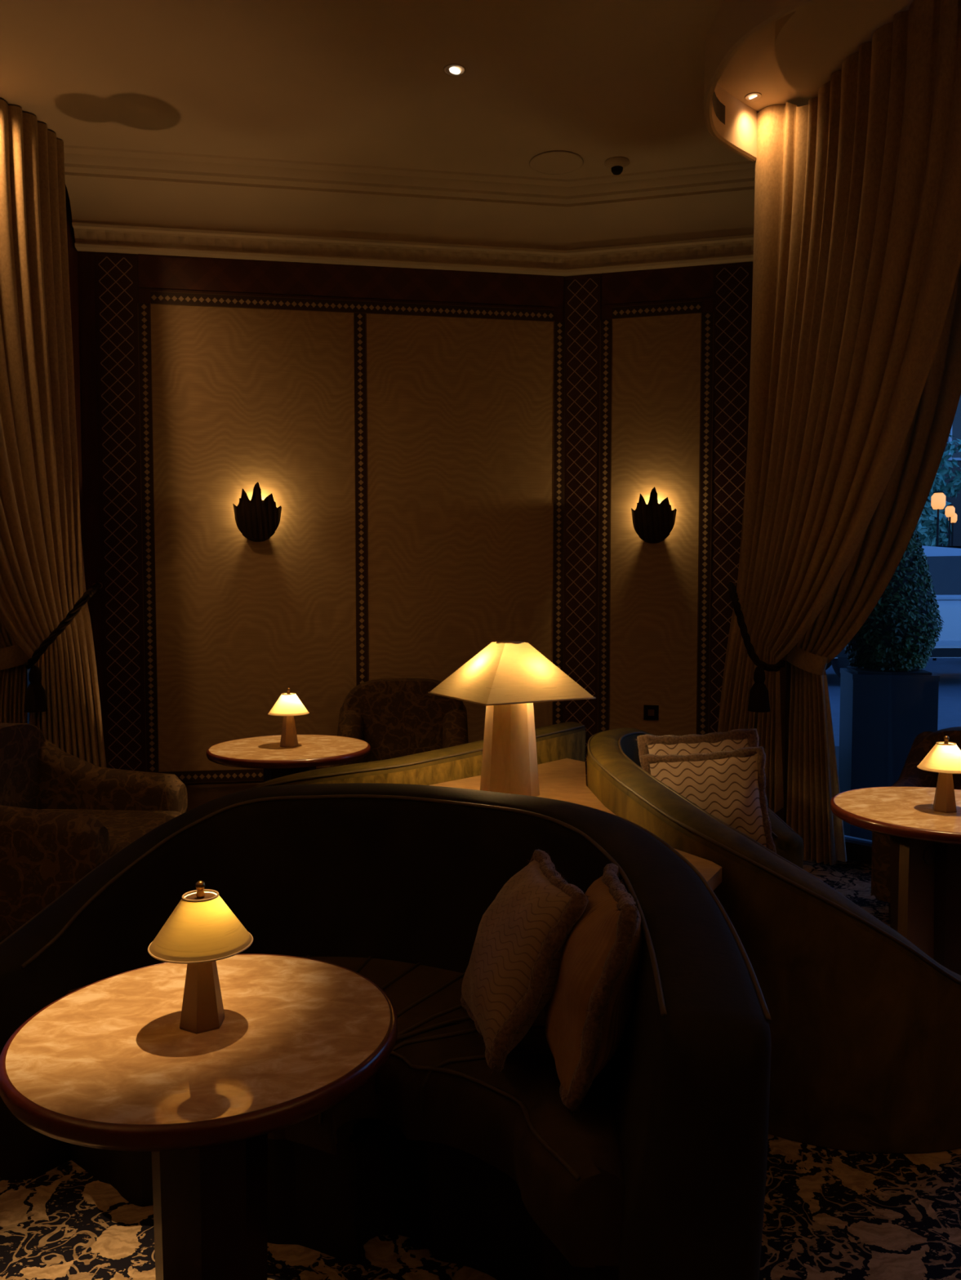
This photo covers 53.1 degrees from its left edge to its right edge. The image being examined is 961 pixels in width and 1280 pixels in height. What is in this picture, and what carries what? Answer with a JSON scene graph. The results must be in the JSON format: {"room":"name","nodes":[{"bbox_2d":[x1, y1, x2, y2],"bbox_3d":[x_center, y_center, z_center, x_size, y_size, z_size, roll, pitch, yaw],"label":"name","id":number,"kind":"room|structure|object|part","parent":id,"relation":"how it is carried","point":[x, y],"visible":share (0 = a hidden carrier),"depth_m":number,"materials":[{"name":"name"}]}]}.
{"room":"cocktail lounge","nodes":[
{"label":"cocktail lounge","id":0,"kind":"room"},
{"bbox_2d":[27,184,84,724],"bbox_3d":[-2.544,-0.780,5.721,0.150,3.920,0.390,0,3,9],"label":"wall","id":1,"kind":"structure","parent":0,"point":[72,251],"depth_m":5.81,"materials":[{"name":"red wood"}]},
{"bbox_2d":[77,251,564,785],"bbox_3d":[-0.930,-0.807,6.236,3.087,3.920,0.212,0,3,-9],"label":"wall","id":2,"kind":"structure","parent":0,"point":[405,426],"depth_m":6.10,"materials":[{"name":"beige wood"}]},
{"bbox_2d":[185,782,261,811],"bbox_3d":[-0.942,1.034,6.215,3.027,0.245,0.042,0,3,-9],"label":"baseboard","id":3,"kind":"structure","parent":2,"relation":"attached to","point":[198,795],"depth_m":6.08,"materials":[{"name":"brown wood"}]},
{"bbox_3d":[-1.413,-0.622,6.072,1.239,2.908,0.012,0,3,-9],"label":"silk panel","id":4,"kind":"part","parent":2,"relation":"part of","materials":[{"name":"beige fabric"}]},
{"bbox_2d":[232,481,281,542],"bbox_3d":[-1.394,-0.798,6.004,0.298,0.367,0.109,0,3,-9],"label":"wall sconce","id":5,"kind":"object","parent":2,"relation":"attached to","point":[257,519],"visible":1,"depth_m":5.98,"materials":[{"name":"brown metal"}]},
{"bbox_3d":[-0.772,-2.275,6.088,2.671,0.209,0.010,0,3,-9],"label":"frieze panel","id":6,"kind":"part","parent":2,"relation":"part of","materials":[{"name":"brown wood"}]},
{"bbox_2d":[63,145,755,255],"bbox_3d":[-0.271,-2.603,5.754,4.312,0.291,0.821,0,3,-2],"label":"trim","id":7,"kind":"structure","parent":2,"relation":"attached to","point":[108,188],"depth_m":5.79,"materials":[{"name":"paint"}]},
{"bbox_2d":[73,228,753,268],"bbox_3d":[-0.276,-2.436,6.007,4.326,0.070,0.410,0,3,-2],"label":"trim","id":8,"kind":"structure","parent":2,"relation":"attached to","point":[82,235],"depth_m":6.01,"materials":[{"name":"beige paint"}]},
{"bbox_2d":[74,242,753,276],"bbox_3d":[-0.273,-2.385,6.043,4.346,0.035,0.446,0,3,-2],"label":"trim","id":9,"kind":"structure","parent":2,"relation":"attached to","point":[80,246],"depth_m":6.03,"materials":[{"name":"paint"}]},
{"bbox_3d":[-0.121,-0.633,6.276,1.222,2.908,0.012,0,3,-9],"label":"silk panel","id":10,"kind":"part","parent":2,"relation":"part of","materials":[{"name":"beige fabric"}]},
{"bbox_2d":[0,0,811,179],"bbox_3d":[-0.325,-2.570,1.267,8.550,0.120,11.200,0,3,0],"label":"ceiling","id":11,"kind":"structure","parent":0,"point":[363,82],"depth_m":4.61,"materials":[{"name":"paint"}]},
{"bbox_2d":[0,619,29,723],"bbox_3d":[-2.686,-1.017,4.709,0.221,3.282,0.925,2,3,29],"label":"curtain","id":12,"kind":"object","parent":11,"relation":"hanging from","point":[13,672],"visible":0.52,"depth_m":5.07,"materials":[{"name":"beige fabric"}]},
{"bbox_2d":[0,98,106,767],"bbox_3d":[-2.393,-0.738,4.806,0.448,3.893,1.046,2,4,32],"label":"curtain","id":13,"kind":"object","parent":11,"relation":"hanging from","point":[42,574],"visible":0.74,"depth_m":4.97,"materials":[{"name":"beige fabric"}]},
{"bbox_2d":[23,582,102,712],"bbox_3d":[-2.195,0.006,5.398,0.321,0.667,1.109,0,3,-2],"label":"tieback","id":14,"kind":"object","parent":13,"relation":"attached to","point":[35,701],"visible":1,"depth_m":4.89,"materials":[{"name":"black fabric"}]},
{"bbox_2d":[443,63,466,76],"bbox_3d":[-0.122,-2.689,4.516,0.108,0.042,0.108,0,3,0],"label":"recessed light","id":15,"kind":"object","parent":11,"relation":"in","point":[454,70],"visible":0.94,"depth_m":4.51,"materials":[{"name":"paint"}]},
{"bbox_2d":[528,151,583,175],"bbox_3d":[0.434,-2.727,5.496,0.310,0.008,0.310,0,3,0],"label":"ceiling speaker","id":16,"kind":"object","parent":11,"relation":"attached to","point":[550,162],"visible":1,"depth_m":5.49,"materials":[{"name":"paint"}]},
{"bbox_2d":[604,156,629,175],"bbox_3d":[0.780,-2.696,5.490,0.144,0.070,0.144,0,3,0],"label":"dome camera","id":17,"kind":"object","parent":11,"relation":"attached to","point":[616,165],"visible":1,"depth_m":5.46,"materials":[{"name":"paint"}]},
{"bbox_2d":[744,92,761,102],"bbox_3d":[1.351,-2.701,4.760,0.084,0.044,0.084,0,3,0],"label":"recessed light","id":18,"kind":"object","parent":11,"relation":"in","point":[759,94],"visible":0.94,"depth_m":4.76,"materials":[{"name":"paint"}]},
{"bbox_2d":[703,0,818,163],"bbox_3d":[1.815,-2.521,3.686,1.086,0.250,2.566,-2,4,-37],"label":"cove","id":19,"kind":"structure","parent":11,"relation":"attached to","point":[736,21],"depth_m":4.12,"materials":[{"name":"paint"}]},
{"bbox_2d":[711,91,724,124],"bbox_3d":[1.119,-2.562,4.556,0.023,0.090,0.341,1,3,24],"label":"air vent","id":20,"kind":"object","parent":19,"relation":"attached to","point":[718,108],"visible":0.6,"depth_m":4.65,"materials":[{"name":"black metal"}]},
{"bbox_2d":[717,0,960,813],"bbox_3d":[1.663,-0.729,4.566,0.282,3.898,1.830,-1,3,-17],"label":"curtain","id":21,"kind":"object","parent":11,"relation":"hanging from","point":[856,258],"visible":0.83,"depth_m":4.38,"materials":[{"name":"beige fabric"}]},
{"bbox_2d":[727,581,785,712],"bbox_3d":[1.481,-0.003,5.510,0.241,0.677,1.280,0,3,1],"label":"tieback","id":22,"kind":"object","parent":21,"relation":"attached to","point":[758,700],"visible":1,"depth_m":4.94,"materials":[{"name":"black fabric"}]},
{"bbox_2d":[786,262,960,865],"bbox_3d":[2.004,-0.736,4.799,0.954,3.872,0.221,3,4,42],"label":"curtain","id":23,"kind":"object","parent":11,"relation":"hanging from","point":[812,778],"visible":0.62,"depth_m":4.91,"materials":[{"name":"beige fabric"}]},
{"bbox_2d":[0,859,960,1279],"bbox_3d":[0.000,1.499,1.581,12.000,0.200,11.400,0,3,0],"label":"floor","id":24,"kind":"structure","parent":0,"point":[829,1214],"depth_m":2.23,"materials":[{"name":"carpet"}]},
{"bbox_2d":[0,723,187,942],"bbox_3d":[-1.845,0.826,4.207,0.890,0.870,0.980,0,3,4],"label":"armchair","id":25,"kind":"object","parent":24,"relation":"on","point":[63,815],"visible":0.57,"depth_m":4.26,"materials":[{"name":"brown fabric"}]},
{"bbox_3d":[-2.204,0.765,4.229,0.170,0.750,0.980,0,3,4],"label":"backrest","id":26,"kind":"part","parent":25,"relation":"part of","materials":[{"name":"brown fabric"}]},
{"bbox_3d":[-1.849,0.823,3.791,0.740,0.680,0.150,0,3,4],"label":"armrest","id":27,"kind":"part","parent":25,"relation":"part of","materials":[{"name":"brown fabric"}]},
{"bbox_2d":[40,808,181,857],"bbox_3d":[-1.763,0.886,4.205,0.725,0.150,0.674,0,3,4],"label":"seat cushion","id":28,"kind":"object","parent":25,"relation":"on","point":[124,826],"depth_m":4.30,"materials":[{"name":"brown fabric"}]},
{"bbox_3d":[-1.791,0.779,4.618,0.740,0.680,0.150,0,3,4],"label":"armrest","id":29,"kind":"part","parent":25,"relation":"part of","materials":[{"name":"brown fabric"}]},
{"bbox_2d":[0,953,397,1279],"bbox_3d":[-0.490,1.040,1.747,0.680,0.701,0.680,0,3,-7],"label":"pedestal table","id":30,"kind":"object","parent":24,"relation":"on","point":[108,1064],"visible":0.93,"depth_m":1.65,"materials":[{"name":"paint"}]},
{"bbox_2d":[147,880,253,1034],"bbox_3d":[-0.500,0.560,1.722,0.181,0.261,0.181,-2,4,-31],"label":"table lamp","id":31,"kind":"object","parent":30,"relation":"on","point":[202,931],"visible":1,"depth_m":1.69,"materials":[{"name":"beige fabric"}]},
{"bbox_3d":[-0.500,0.500,1.718,0.178,0.087,0.178,-2,4,-31],"label":"lamp shade","id":32,"kind":"part","parent":31,"relation":"part of","materials":[{"name":"white fabric"}]},
{"bbox_3d":[-0.500,0.461,1.716,0.055,0.002,0.055,-2,4,-31],"label":"cap plate","id":33,"kind":"part","parent":31,"relation":"part of","materials":[{"name":"brown metal"}]},
{"bbox_2d":[206,734,370,782],"bbox_3d":[-0.950,0.879,4.803,0.800,0.701,0.800,-1,3,-11],"label":"pedestal table","id":34,"kind":"object","parent":24,"relation":"on","point":[312,751],"visible":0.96,"depth_m":4.64,"materials":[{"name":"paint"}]},
{"bbox_2d":[267,688,309,747],"bbox_3d":[-0.955,0.384,4.787,0.203,0.292,0.203,-1,3,-17],"label":"table lamp","id":35,"kind":"object","parent":34,"relation":"on","point":[288,705],"visible":1,"depth_m":4.75,"materials":[{"name":"brown metal"}]},
{"bbox_3d":[-0.955,0.317,4.783,0.199,0.097,0.199,-1,3,-17],"label":"lamp shade","id":36,"kind":"part","parent":35,"relation":"part of","materials":[{"name":"white fabric"}]},
{"bbox_2d":[0,782,771,1279],"bbox_3d":[-0.219,0.902,2.391,2.030,0.908,0.990,2,3,30],"label":"curved sofa","id":37,"kind":"object","parent":24,"relation":"on","point":[660,1173],"visible":0.71,"depth_m":2.15,"materials":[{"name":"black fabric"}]},
{"bbox_2d":[66,956,625,1269],"bbox_3d":[-0.269,0.987,2.336,1.552,0.185,0.696,2,3,29],"label":"seat cushion","id":38,"kind":"object","parent":37,"relation":"on","point":[435,1086],"depth_m":2.04,"materials":[{"name":"brown fabric"}]},
{"bbox_2d":[457,848,589,1075],"bbox_3d":[0.088,0.682,2.100,0.240,0.370,0.373,-1,3,-12],"label":"cushion","id":39,"kind":"object","parent":37,"relation":"on","point":[510,975],"visible":0.99,"depth_m":1.97,"materials":[{"name":"fabric"}]},
{"bbox_2d":[544,862,642,1118],"bbox_3d":[0.232,0.697,1.988,0.198,0.434,0.400,0,3,0],"label":"cushion","id":40,"kind":"object","parent":37,"relation":"on","point":[588,1011],"visible":0.99,"depth_m":1.84,"materials":[{"name":"fabric"}]},
{"bbox_2d":[329,678,468,767],"bbox_3d":[-0.459,0.721,5.641,0.780,0.930,0.750,0,3,-3],"label":"armchair","id":41,"kind":"object","parent":24,"relation":"on","point":[397,717],"visible":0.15,"depth_m":5.83,"materials":[{"name":"brown fabric"}]},
{"bbox_3d":[-0.772,0.728,5.599,0.150,0.680,0.600,0,3,-3],"label":"armrest","id":42,"kind":"part","parent":41,"relation":"part of","materials":[{"name":"brown fabric"}]},
{"bbox_3d":[-0.143,0.726,5.632,0.150,0.680,0.600,0,3,-3],"label":"armrest","id":43,"kind":"part","parent":41,"relation":"part of","materials":[{"name":"brown fabric"}]},
{"bbox_2d":[250,721,586,788],"bbox_3d":[-0.240,0.832,4.109,1.722,0.869,0.695,-2,4,-35],"label":"curved sofa","id":44,"kind":"object","parent":24,"relation":"on","point":[558,741],"visible":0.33,"depth_m":3.75,"materials":[{"name":"green fabric"}]},
{"bbox_2d":[431,758,721,890],"bbox_3d":[0.050,0.941,3.258,1.014,0.740,1.874,0,3,-7],"label":"console table","id":45,"kind":"object","parent":24,"relation":"on","point":[562,780],"visible":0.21,"depth_m":3.60,"materials":[{"name":"brown wood"}]},
{"bbox_2d":[427,640,595,796],"bbox_3d":[0.105,0.281,3.450,0.442,0.557,0.442,-2,3,-29],"label":"lamp","id":46,"kind":"object","parent":45,"relation":"on","point":[506,677],"visible":0.97,"depth_m":3.37,"materials":[{"name":"white fabric"}]},
{"bbox_3d":[0.105,0.103,3.440,0.436,0.190,0.436,-2,3,-29],"label":"lamp shade","id":47,"kind":"part","parent":46,"relation":"part of","materials":[{"name":"white fabric"}]},
{"bbox_2d":[586,728,960,1153],"bbox_3d":[0.910,0.863,3.431,1.004,0.878,1.971,0,3,0],"label":"curved sofa","id":48,"kind":"object","parent":24,"relation":"on","point":[864,1025],"visible":0.72,"depth_m":2.51,"materials":[{"name":"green fabric"}]},
{"bbox_2d":[633,726,759,759],"bbox_3d":[0.842,0.572,3.663,0.513,0.494,0.156,0,3,6],"label":"cushion","id":49,"kind":"object","parent":48,"relation":"on","point":[666,744],"visible":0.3,"depth_m":3.67,"materials":[{"name":"fabric"}]},
{"bbox_2d":[639,745,777,853],"bbox_3d":[0.834,0.630,3.542,0.503,0.482,0.162,0,3,6],"label":"cushion","id":50,"kind":"object","parent":48,"relation":"on","point":[730,786],"visible":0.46,"depth_m":3.50,"materials":[{"name":"fabric"}]},
{"bbox_2d":[838,666,939,839],"bbox_3d":[2.430,0.687,5.764,0.468,1.025,0.468,1,3,12],"label":"planter box","id":51,"kind":"object","parent":24,"relation":"on","point":[882,713],"visible":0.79,"depth_m":5.55,"materials":[{"name":"blue metal"}]},
{"bbox_2d":[844,527,942,671],"bbox_3d":[2.429,-0.359,5.710,0.606,1.099,0.588,0,3,0],"label":"topiary","id":52,"kind":"object","parent":51,"relation":"on","point":[900,631],"visible":0.53,"depth_m":5.52,"materials":[{"name":"green plant"}]},
{"bbox_2d":[830,786,960,975],"bbox_3d":[1.660,0.950,3.454,0.770,0.701,0.770,-1,3,-22],"label":"pedestal table","id":53,"kind":"object","parent":24,"relation":"on","point":[925,843],"visible":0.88,"depth_m":3.30,"materials":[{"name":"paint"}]},
{"bbox_3d":[1.511,0.978,3.318,0.150,0.620,0.040,-1,3,-25],"label":"pedestal panel","id":54,"kind":"part","parent":53,"relation":"part of","materials":[{"name":"brown wood"}]},
{"bbox_3d":[1.539,0.739,3.293,0.052,0.060,0.006,-1,3,-25],"label":"oval plate","id":55,"kind":"part","parent":53,"relation":"part of","materials":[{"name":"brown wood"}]},
{"bbox_2d":[916,735,960,813],"bbox_3d":[1.640,0.470,3.389,0.185,0.266,0.185,-1,3,-11],"label":"table lamp","id":56,"kind":"object","parent":53,"relation":"on","point":[944,758],"visible":1,"depth_m":3.36,"materials":[{"name":"brown metal"}]},
{"bbox_3d":[1.640,0.409,3.386,0.182,0.089,0.182,-1,3,-11],"label":"lamp shade","id":57,"kind":"part","parent":56,"relation":"part of","materials":[{"name":"white fabric"}]},
{"bbox_2d":[871,726,960,923],"bbox_3d":[2.204,0.844,4.251,0.720,0.830,0.750,3,4,40],"label":"armchair","id":58,"kind":"object","parent":24,"relation":"on","point":[910,775],"visible":0.34,"depth_m":4.40,"materials":[{"name":"brown fabric"}]},
{"bbox_3d":[2.223,1.057,4.285,0.700,0.200,0.650,3,4,40],"label":"seat","id":59,"kind":"part","parent":58,"relation":"part of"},
{"bbox_3d":[1.832,1.209,4.262,0.048,0.100,0.046,3,4,40],"label":"leg","id":60,"kind":"part","parent":58,"relation":"part of","materials":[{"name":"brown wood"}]},
{"bbox_3d":[1.970,0.790,4.412,0.150,0.680,0.600,3,4,40],"label":"armrest","id":61,"kind":"part","parent":58,"relation":"part of","materials":[{"name":"brown fabric"}]},
{"bbox_3d":[2.390,0.772,4.470,0.720,0.710,0.170,3,4,40],"label":"backrest","id":62,"kind":"part","parent":58,"relation":"part of","materials":[{"name":"brown fabric"}]},
{"bbox_2d":[563,262,752,774],"bbox_3d":[1.167,-0.812,6.319,1.265,3.920,0.212,1,3,14],"label":"wall","id":63,"kind":"structure","parent":0,"point":[657,361],"depth_m":6.22,"materials":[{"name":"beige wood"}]},
{"bbox_2d":[643,705,658,719],"bbox_3d":[1.117,0.475,6.289,0.096,0.096,0.010,1,3,14],"label":"power socket","id":64,"kind":"object","parent":63,"relation":"attached to","point":[650,712],"visible":1,"depth_m":6.29,"materials":[{"name":"black plastic"}]},
{"bbox_2d":[631,486,676,543],"bbox_3d":[1.111,-0.800,6.174,0.290,0.356,0.106,1,3,14],"label":"wall sconce","id":65,"kind":"object","parent":63,"relation":"attached to","point":[653,522],"visible":1,"depth_m":6.15,"materials":[{"name":"brown metal"}]},
{"bbox_3d":[1.128,-0.631,6.239,0.561,2.908,0.012,1,3,14],"label":"silk panel","id":66,"kind":"part","parent":63,"relation":"part of","materials":[{"name":"beige fabric"}]},
{"bbox_3d":[1.129,-2.279,6.154,0.702,0.209,0.010,1,3,14],"label":"frieze panel","id":67,"kind":"part","parent":63,"relation":"part of","materials":[{"name":"brown wood"}]},
{"bbox_2d":[774,653,791,823],"bbox_3d":[1.824,-0.782,5.745,0.150,3.920,0.660,0,3,2],"label":"wall","id":68,"kind":"structure","parent":0,"point":[784,672],"depth_m":5.50,"materials":[{"name":"brown paint"}]},
{"bbox_2d":[774,0,913,97],"bbox_3d":[2.345,-2.596,3.669,2.482,0.100,1.352,3,4,45],"label":"ceiling","id":69,"kind":"structure","parent":0,"point":[812,42],"depth_m":4.07,"materials":[{"name":"paint"}]},
{"bbox_3d":[2.818,-2.435,4.322,2.156,0.470,2.287,0,3,0],"label":"wall","id":70,"kind":"structure","parent":0,"visible":0},
{"bbox_2d":[844,835,871,865],"bbox_3d":[2.877,-0.470,4.479,0.320,3.470,2.943,-3,4,-43],"label":"window","id":71,"kind":"structure","parent":70,"relation":"in","point":[858,850],"depth_m":5.22,"materials":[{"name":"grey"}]},
{"bbox_3d":[2.913,1.226,4.603,0.220,0.070,2.943,-3,4,-43],"label":"sill","id":72,"kind":"part","parent":71,"relation":"part of","materials":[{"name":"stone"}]},
{"label":"outside","id":73,"kind":"structure","parent":0,"visible":0},
{"bbox_2d":[825,657,960,776],"bbox_3d":[5.000,0.062,26.139,70.000,0.500,37.800,0,3,0],"label":"street","id":74,"kind":"structure","parent":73,"point":[948,669],"depth_m":10.93,"materials":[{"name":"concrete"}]},
{"bbox_2d":[825,545,960,678],"bbox_3d":[6.050,-0.340,12.600,4.700,1.720,1.896,0,3,-2],"label":"car","id":75,"kind":"object","parent":74,"relation":"on","point":[944,562],"visible":0.09,"depth_m":11.68,"materials":[{"name":"silver metal"}]},
{"bbox_3d":[5.933,-0.503,11.649,4.300,0.025,0.020,0,3,-2],"label":"belt trim","id":76,"kind":"part","parent":75,"relation":"part of","materials":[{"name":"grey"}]},
{"bbox_3d":[6.033,0.039,11.677,4.300,0.060,0.016,0,3,-2],"label":"trim","id":77,"kind":"part","parent":75,"relation":"part of","materials":[{"name":"grey"}]},
{"bbox_2d":[930,491,945,660],"bbox_3d":[7.577,-1.051,15.967,0.220,2.829,0.220,0,3,0],"label":"lantern","id":78,"kind":"object","parent":74,"relation":"on","point":[938,498],"visible":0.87,"depth_m":15.84,"materials":[{"name":"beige glass"}]},
{"bbox_3d":[7.577,-0.903,15.975,0.060,2.532,0.057,0,3,0],"label":"post","id":79,"kind":"part","parent":78,"relation":"part of","materials":[{"name":"black metal"}]},
{"bbox_3d":[7.577,-2.299,15.902,0.220,0.264,0.220,0,3,0],"label":"globe","id":80,"kind":"part","parent":78,"relation":"part of","materials":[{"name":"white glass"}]},
{"bbox_2d":[915,431,960,546],"bbox_3d":[9.013,-2.380,19.588,2.603,5.070,2.568,0,3,0],"label":"tree","id":81,"kind":"object","parent":74,"relation":"on","point":[926,522],"visible":0.12,"depth_m":19.44,"materials":[{"name":"green plant"}]},
{"bbox_2d":[929,394,960,546],"bbox_3d":[8.500,-7.025,22.834,18.000,14.000,0.460,0,3,0],"label":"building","id":82,"kind":"structure","parent":74,"relation":"on","point":[955,430],"depth_m":22.82,"materials":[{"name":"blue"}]},
{"bbox_3d":[11.700,-5.118,22.758,1.100,1.600,0.030,0,3,0],"label":"pane","id":83,"kind":"part","parent":82,"relation":"part of","materials":[{"name":"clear glass"}]},
{"bbox_2d":[944,504,955,546],"bbox_3d":[8.356,-1.054,17.168,0.160,2.709,0.160,0,3,0],"label":"street lamp","id":84,"kind":"object","parent":74,"relation":"on","point":[949,509],"visible":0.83,"depth_m":17.07,"materials":[{"name":"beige glass"}]},
{"bbox_3d":[8.356,-0.947,17.174,0.060,2.493,0.057,0,3,0],"label":"post","id":85,"kind":"part","parent":84,"relation":"part of","materials":[{"name":"black metal"}]},
{"bbox_3d":[8.356,-2.287,17.104,0.160,0.192,0.160,0,3,0],"label":"globe","id":86,"kind":"part","parent":84,"relation":"part of","materials":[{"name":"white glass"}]},
{"bbox_2d":[950,511,956,546],"bbox_3d":[8.997,-1.102,18.367,0.150,2.678,0.150,0,3,0],"label":"lantern","id":87,"kind":"object","parent":74,"relation":"on","point":[953,519],"visible":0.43,"depth_m":18.28,"materials":[{"name":"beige glass"}]},
{"bbox_3d":[8.997,-1.001,18.373,0.060,2.475,0.057,0,3,0],"label":"post","id":88,"kind":"part","parent":87,"relation":"part of","materials":[{"name":"black metal"}]},
{"bbox_3d":[8.997,-2.326,18.303,0.150,0.180,0.150,0,3,0],"label":"globe","id":89,"kind":"part","parent":87,"relation":"part of","materials":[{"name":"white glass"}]}
]}

